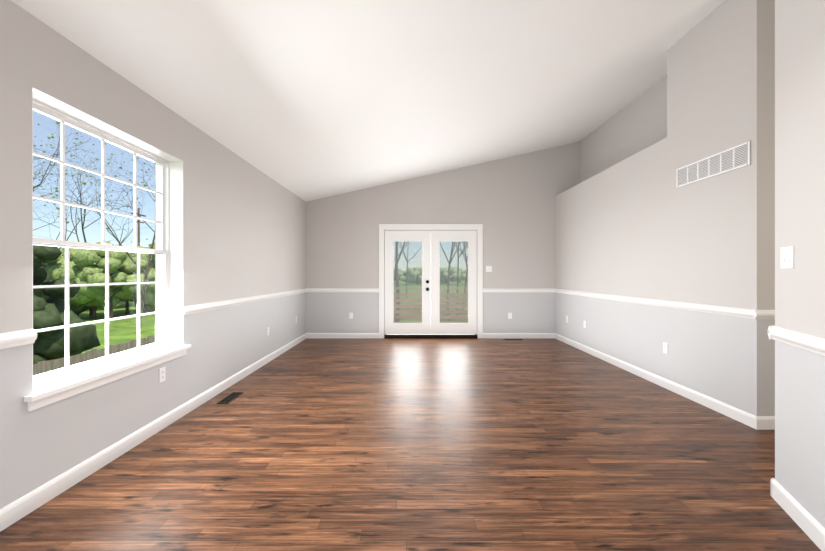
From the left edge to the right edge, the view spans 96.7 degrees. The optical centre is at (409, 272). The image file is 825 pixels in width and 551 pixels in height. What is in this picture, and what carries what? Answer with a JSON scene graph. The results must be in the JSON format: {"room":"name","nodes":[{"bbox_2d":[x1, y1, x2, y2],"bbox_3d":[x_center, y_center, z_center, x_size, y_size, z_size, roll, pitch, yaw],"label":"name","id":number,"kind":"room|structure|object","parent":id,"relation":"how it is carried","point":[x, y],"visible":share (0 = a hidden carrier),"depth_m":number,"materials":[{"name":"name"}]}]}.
{"room":"empty living room","nodes":[
{"label":"empty living room","id":0,"kind":"room"},
{"bbox_2d":[0,0,305,508],"bbox_3d":[-2.125,-0.196,2.670,0.250,6.900,9.240,0,0,0],"label":"wall","id":1,"kind":"structure","parent":0,"point":[244,228],"depth_m":2.71,"materials":[{"name":"paint"}]},
{"bbox_2d":[0,329,36,348],"bbox_3d":[-1.989,0.334,0.122,0.023,0.076,3.645,0,0,0],"label":"trim","id":2,"kind":"structure","parent":1,"relation":"attached to","point":[24,337],"depth_m":1.85,"materials":[{"name":"white wood"}]},
{"bbox_2d":[32,87,182,393],"bbox_3d":[-2.115,-0.173,2.587,0.230,1.625,1.293,0,0,0],"label":"window","id":3,"kind":"structure","parent":1,"relation":"in","point":[161,251],"depth_m":2.78,"materials":[{"name":"white plastic"}]},
{"bbox_2d":[24,345,190,410],"bbox_3d":[-2.038,0.681,2.587,0.165,0.085,1.385,0,0,0],"label":"window sill","id":4,"kind":"structure","parent":1,"relation":"attached to","point":[48,393],"depth_m":2.33,"materials":[{"name":"white wood"}]},
{"bbox_2d":[0,333,307,531],"bbox_3d":[-1.993,1.204,2.670,0.014,0.101,8.740,0,0,0],"label":"baseboard","id":5,"kind":"structure","parent":1,"relation":"attached to","point":[21,507],"depth_m":2.44,"materials":[{"name":"white wood"}]},
{"bbox_2d":[159,367,165,382],"bbox_3d":[-1.996,0.819,2.957,0.009,0.115,0.070,0,0,0],"label":"electrical outlet","id":6,"kind":"object","parent":1,"relation":"attached to","point":[162,374],"visible":1,"depth_m":2.95,"materials":[{"name":"white plastic"}]},
{"bbox_2d":[183,288,307,314],"bbox_3d":[-1.989,0.334,5.135,0.023,0.076,3.810,0,0,0],"label":"trim","id":7,"kind":"structure","parent":1,"relation":"attached to","point":[197,308],"depth_m":4.13,"materials":[{"name":"white wood"}]},
{"bbox_2d":[11,0,723,201],"bbox_3d":[1.600,-2.283,2.670,7.800,1.966,9.340,0,0,0],"label":"ceiling","id":8,"kind":"structure","parent":0,"point":[307,100],"depth_m":3.29,"materials":[{"name":"white paint"}]},
{"bbox_2d":[0,338,820,550],"bbox_3d":[1.600,1.314,2.560,7.700,0.120,9.020,0,0,0],"label":"floor","id":9,"kind":"structure","parent":0,"point":[422,444],"depth_m":2.36,"materials":[{"name":"brown wood"}]},
{"bbox_2d":[217,392,242,403],"bbox_3d":[-1.800,1.250,3.680,0.110,0.007,0.320,0,0,0],"label":"floor vent","id":10,"kind":"object","parent":9,"relation":"in","point":[232,396],"visible":1,"depth_m":3.65,"materials":[{"name":"brown metal"}]},
{"bbox_2d":[306,142,579,332],"bbox_3d":[1.600,-0.196,7.165,7.700,6.900,0.250,0,0,0],"label":"wall","id":11,"kind":"structure","parent":0,"point":[508,203],"depth_m":7.04,"materials":[{"name":"paint"}]},
{"bbox_2d":[308,333,378,337],"bbox_3d":[-1.283,1.204,7.033,1.375,0.101,0.014,0,0,0],"label":"baseboard","id":12,"kind":"structure","parent":11,"relation":"attached to","point":[310,335],"depth_m":7.03,"materials":[{"name":"white wood"}]},
{"bbox_2d":[308,288,378,291],"bbox_3d":[-1.283,0.334,7.029,1.375,0.076,0.023,0,0,0],"label":"trim","id":13,"kind":"structure","parent":11,"relation":"attached to","point":[309,289],"depth_m":7.02,"materials":[{"name":"white wood"}]},
{"bbox_2d":[385,230,430,333],"bbox_3d":[-0.044,0.179,7.057,0.885,2.000,0.117,0,0,0],"label":"french door","id":14,"kind":"structure","parent":11,"relation":"in","point":[392,237],"depth_m":7.07,"materials":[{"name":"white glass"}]},
{"bbox_2d":[384,334,476,337],"bbox_3d":[0.400,1.220,7.159,1.785,0.068,0.262,0,0,0],"label":"door threshold sill","id":15,"kind":"structure","parent":11,"relation":"attached to","point":[430,335],"depth_m":7.03,"materials":[{"name":"brown metal"}]},
{"bbox_2d":[379,224,482,337],"bbox_3d":[0.400,0.157,7.156,1.989,2.194,0.268,0,0,0],"label":"door frame","id":16,"kind":"structure","parent":11,"relation":"attached to","point":[383,227],"depth_m":7.02,"materials":[{"name":"white wood"}]},
{"bbox_2d":[431,230,476,333],"bbox_3d":[0.844,0.179,7.088,0.885,2.000,0.053,0,0,0],"label":"french door","id":17,"kind":"structure","parent":11,"relation":"in","point":[469,237],"depth_m":7.07,"materials":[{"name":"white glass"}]},
{"bbox_2d":[486,266,491,271],"bbox_3d":[1.515,-0.079,7.034,0.116,0.115,0.012,0,0,0],"label":"light switch","id":18,"kind":"object","parent":11,"relation":"attached to","point":[488,268],"visible":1,"depth_m":7.03,"materials":[{"name":"white plastic"}]},
{"bbox_2d":[483,288,551,291],"bbox_3d":[2.067,0.334,7.029,1.346,0.076,0.023,0,0,0],"label":"trim","id":19,"kind":"structure","parent":11,"relation":"attached to","point":[484,289],"depth_m":7.02,"materials":[{"name":"white wood"}]},
{"bbox_2d":[483,333,555,338],"bbox_3d":[2.082,1.204,7.033,1.376,0.101,0.014,0,0,0],"label":"baseboard","id":20,"kind":"structure","parent":11,"relation":"attached to","point":[485,335],"depth_m":7.03,"materials":[{"name":"white wood"}]},
{"bbox_2d":[580,75,666,182],"bbox_3d":[3.360,-1.196,5.120,0.200,4.900,4.340,0,0,0],"label":"wall","id":21,"kind":"structure","parent":0,"point":[637,124],"depth_m":5.50,"materials":[{"name":"paint"}]},
{"bbox_2d":[555,0,774,415],"bbox_3d":[3.025,-1.196,4.995,0.470,4.900,4.090,0,0,0],"label":"wall","id":22,"kind":"structure","parent":0,"point":[720,98],"depth_m":3.58,"materials":[{"name":"paint"}]},
{"bbox_2d":[552,288,763,318],"bbox_3d":[2.779,0.334,4.984,0.023,0.076,4.113,0,0,0],"label":"trim","id":23,"kind":"structure","parent":22,"relation":"attached to","point":[722,310],"depth_m":3.78,"materials":[{"name":"white wood"}]},
{"bbox_2d":[556,334,763,429],"bbox_3d":[2.783,1.204,4.988,0.014,0.101,4.104,0,0,0],"label":"baseboard","id":24,"kind":"structure","parent":22,"relation":"attached to","point":[756,422],"depth_m":3.75,"materials":[{"name":"white wood"}]},
{"bbox_2d":[663,342,667,353],"bbox_3d":[2.786,0.819,4.000,0.009,0.115,0.070,0,0,0],"label":"electrical outlet","id":25,"kind":"object","parent":22,"relation":"attached to","point":[665,347],"visible":1,"depth_m":3.99,"materials":[{"name":"white plastic"}]},
{"bbox_2d":[676,140,750,187],"bbox_3d":[2.785,-0.986,3.415,0.010,0.200,0.830,0,0,0],"label":"air vent","id":26,"kind":"object","parent":22,"relation":"in","point":[731,159],"visible":1,"depth_m":3.34,"materials":[{"name":"white plastic"}]},
{"bbox_2d":[760,416,774,429],"bbox_3d":[4.000,1.204,2.943,2.400,0.101,0.014,0,0,0],"label":"baseboard","id":27,"kind":"structure","parent":22,"relation":"attached to","point":[769,421],"depth_m":2.94,"materials":[{"name":"white wood"}]},
{"bbox_2d":[764,310,774,318],"bbox_3d":[4.000,0.334,2.939,2.400,0.076,0.023,0,0,0],"label":"trim","id":28,"kind":"structure","parent":22,"relation":"attached to","point":[768,314],"depth_m":2.93,"materials":[{"name":"white wood"}]},
{"bbox_2d":[775,0,824,527],"bbox_3d":[1.489,-1.196,0.546,0.160,4.900,3.200,0,0,23],"label":"wall","id":29,"kind":"structure","parent":0,"point":[800,228],"depth_m":1.83,"materials":[{"name":"paint"}]},
{"bbox_2d":[781,246,793,268],"bbox_3d":[1.984,-0.081,1.933,0.012,0.115,0.116,0,0,23],"label":"light switch","id":30,"kind":"object","parent":29,"relation":"attached to","point":[787,257],"visible":1,"depth_m":1.92,"materials":[{"name":"white plastic"}]},
{"bbox_2d":[767,325,824,355],"bbox_3d":[1.410,0.334,0.592,1.280,0.076,2.976,0,0,0],"label":"trim","id":31,"kind":"structure","parent":29,"relation":"attached to","point":[812,343],"depth_m":1.82,"materials":[{"name":"white wood"}]},
{"bbox_2d":[770,478,824,550],"bbox_3d":[1.412,1.204,0.586,1.267,0.101,2.965,0,0,0],"label":"baseboard","id":32,"kind":"structure","parent":29,"relation":"attached to","point":[807,522],"depth_m":1.81,"materials":[{"name":"white wood"}]},
{"label":"outside","id":33,"kind":"structure","parent":0,"visible":0},
{"bbox_2d":[79,280,467,353],"bbox_3d":[-20.000,3.404,40.000,200.000,0.300,240.000,0,0,0],"label":"ground","id":34,"kind":"structure","parent":33,"point":[126,327],"depth_m":24.61,"materials":[{"name":"green plant"}]},
{"bbox_2d":[33,274,52,299],"bbox_3d":[-11.912,0.775,9.847,3.273,4.957,3.136,0,0,0],"label":"tree","id":35,"kind":"object","parent":34,"relation":"on","point":[39,290],"depth_m":10.56,"materials":[{"name":"green plant"}]},
{"bbox_2d":[45,249,78,305],"bbox_3d":[-23.957,0.761,25.331,4.008,4.986,3.438,0,0,0],"label":"tree","id":36,"kind":"object","parent":34,"relation":"on","point":[54,270],"depth_m":24.07,"materials":[{"name":"green plant"}]},
{"bbox_2d":[43,249,80,280],"bbox_3d":[-23.580,0.663,23.350,3.340,5.182,4.449,0,0,0],"label":"tree","id":37,"kind":"object","parent":34,"relation":"on","point":[72,265],"depth_m":24.19,"materials":[{"name":"green plant"}]},
{"bbox_2d":[33,245,100,364],"bbox_3d":[-9.578,1.098,8.777,3.175,4.312,3.032,0,0,0],"label":"tree","id":38,"kind":"object","parent":34,"relation":"on","point":[49,347],"depth_m":8.94,"materials":[{"name":"green plant"}]},
{"bbox_2d":[33,121,112,229],"bbox_3d":[-15.183,-2.349,12.825,9.938,11.240,9.577,0,0,0],"label":"tree","id":39,"kind":"object","parent":34,"relation":"on","point":[79,173],"depth_m":14.53,"materials":[{"name":"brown plant"}]},
{"bbox_2d":[69,304,91,316],"bbox_3d":[-23.955,0.728,26.309,4.073,5.052,4.130,0,0,0],"label":"tree","id":40,"kind":"object","parent":34,"relation":"on","point":[74,308],"depth_m":25.78,"materials":[{"name":"green plant"}]},
{"bbox_2d":[33,135,147,266],"bbox_3d":[-24.987,-2.884,21.952,11.902,12.303,13.038,0,0,0],"label":"tree","id":41,"kind":"object","parent":34,"relation":"on","point":[42,168],"depth_m":24.44,"materials":[{"name":"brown plant"}]},
{"bbox_2d":[33,133,153,316],"bbox_3d":[-24.516,-3.463,25.157,12.027,13.454,11.930,0,0,0],"label":"tree","id":42,"kind":"object","parent":34,"relation":"on","point":[90,309],"depth_m":26.63,"materials":[{"name":"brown plant"}]},
{"bbox_2d":[33,335,154,375],"bbox_3d":[-7.045,2.466,21.038,0.110,1.575,54.075,0,0,0],"label":"fence","id":43,"kind":"object","parent":34,"relation":"on","point":[51,365],"depth_m":7.95,"materials":[{"name":"brown wood"}]},
{"bbox_2d":[55,247,133,318],"bbox_3d":[-22.240,0.552,26.008,4.084,5.404,4.156,0,0,0],"label":"tree","id":44,"kind":"object","parent":34,"relation":"on","point":[86,260],"depth_m":24.52,"materials":[{"name":"green plant"}]},
{"bbox_2d":[36,138,154,327],"bbox_3d":[-15.380,-2.494,21.871,10.105,11.516,12.971,0,0,0],"label":"tree","id":45,"kind":"object","parent":34,"relation":"on","point":[148,269],"depth_m":21.60,"materials":[{"name":"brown plant"}]},
{"bbox_2d":[75,241,147,318],"bbox_3d":[-21.326,0.509,25.911,4.260,5.491,4.085,0,0,0],"label":"tree","id":46,"kind":"object","parent":34,"relation":"on","point":[116,263],"depth_m":25.30,"materials":[{"name":"green plant"}]},
{"bbox_2d":[90,153,154,201],"bbox_3d":[-12.247,-3.132,22.335,10.327,12.797,9.171,0,0,0],"label":"tree","id":47,"kind":"object","parent":34,"relation":"on","point":[137,167],"depth_m":20.66,"materials":[{"name":"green plant"}]},
{"bbox_2d":[121,252,149,313],"bbox_3d":[-22.285,0.718,29.362,4.260,5.072,3.741,0,0,0],"label":"tree","id":48,"kind":"object","parent":34,"relation":"on","point":[142,257],"depth_m":28.78,"materials":[{"name":"green plant"}]},
{"bbox_2d":[131,208,145,246],"bbox_3d":[-34.500,-2.496,46.623,0.320,11.500,2.400,0,0,0],"label":"utility pole","id":49,"kind":"object","parent":34,"relation":"on","point":[138,240],"depth_m":46.36,"materials":[{"name":"wood"}]},
{"bbox_2d":[129,246,153,312],"bbox_3d":[-22.178,0.519,30.237,3.592,5.470,4.130,0,0,0],"label":"tree","id":50,"kind":"object","parent":34,"relation":"on","point":[134,299],"depth_m":29.38,"materials":[{"name":"green plant"}]},
{"bbox_2d":[132,242,154,306],"bbox_3d":[-20.040,0.295,29.621,4.187,5.918,3.975,0,0,0],"label":"tree","id":51,"kind":"object","parent":34,"relation":"on","point":[149,296],"depth_m":28.41,"materials":[{"name":"green plant"}]},
{"bbox_2d":[395,242,404,321],"bbox_3d":[-1.118,-3.043,19.846,6.791,12.618,6.158,0,0,0],"label":"tree","id":52,"kind":"object","parent":34,"relation":"on","point":[397,272],"depth_m":17.66,"materials":[{"name":"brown plant"}]},
{"bbox_2d":[399,267,421,283],"bbox_3d":[1.942,0.727,102.473,11.320,5.055,11.791,0,0,0],"label":"tree","id":53,"kind":"object","parent":34,"relation":"on","point":[413,275],"depth_m":98.71,"materials":[{"name":"green plant"}]},
{"bbox_2d":[399,243,421,292],"bbox_3d":[-0.745,-4.213,40.636,11.425,14.938,11.203,0,0,0],"label":"tree","id":54,"kind":"object","parent":34,"relation":"on","point":[407,265],"depth_m":40.65,"materials":[{"name":"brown plant"}]},
{"bbox_2d":[394,287,467,322],"bbox_3d":[0.700,1.829,8.805,5.040,2.850,3.010,0,0,0],"label":"deck","id":55,"kind":"object","parent":34,"relation":"on","point":[401,294],"depth_m":10.22,"materials":[{"name":"brown wood"}]},
{"bbox_2d":[440,242,460,321],"bbox_3d":[2.371,-2.989,19.129,7.761,12.494,8.625,0,0,0],"label":"tree","id":56,"kind":"object","parent":34,"relation":"on","point":[449,267],"depth_m":20.20,"materials":[{"name":"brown plant"}]},
{"bbox_2d":[440,267,463,283],"bbox_3d":[10.145,0.651,106.654,12.332,5.206,11.528,0,0,0],"label":"tree","id":57,"kind":"object","parent":34,"relation":"on","point":[445,277],"depth_m":103.77,"materials":[{"name":"green plant"}]},
{"bbox_2d":[452,268,467,282],"bbox_3d":[17.533,0.869,101.240,12.182,5.106,11.382,0,0,0],"label":"tree","id":58,"kind":"object","parent":34,"relation":"on","point":[459,276],"depth_m":100.09,"materials":[{"name":"green plant"}]},
{"bbox_2d":[456,242,466,308],"bbox_3d":[4.486,-4.170,26.897,10.470,14.862,10.385,0,0,0],"label":"tree","id":59,"kind":"object","parent":34,"relation":"on","point":[457,268],"depth_m":27.23,"materials":[{"name":"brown plant"}]}
]}

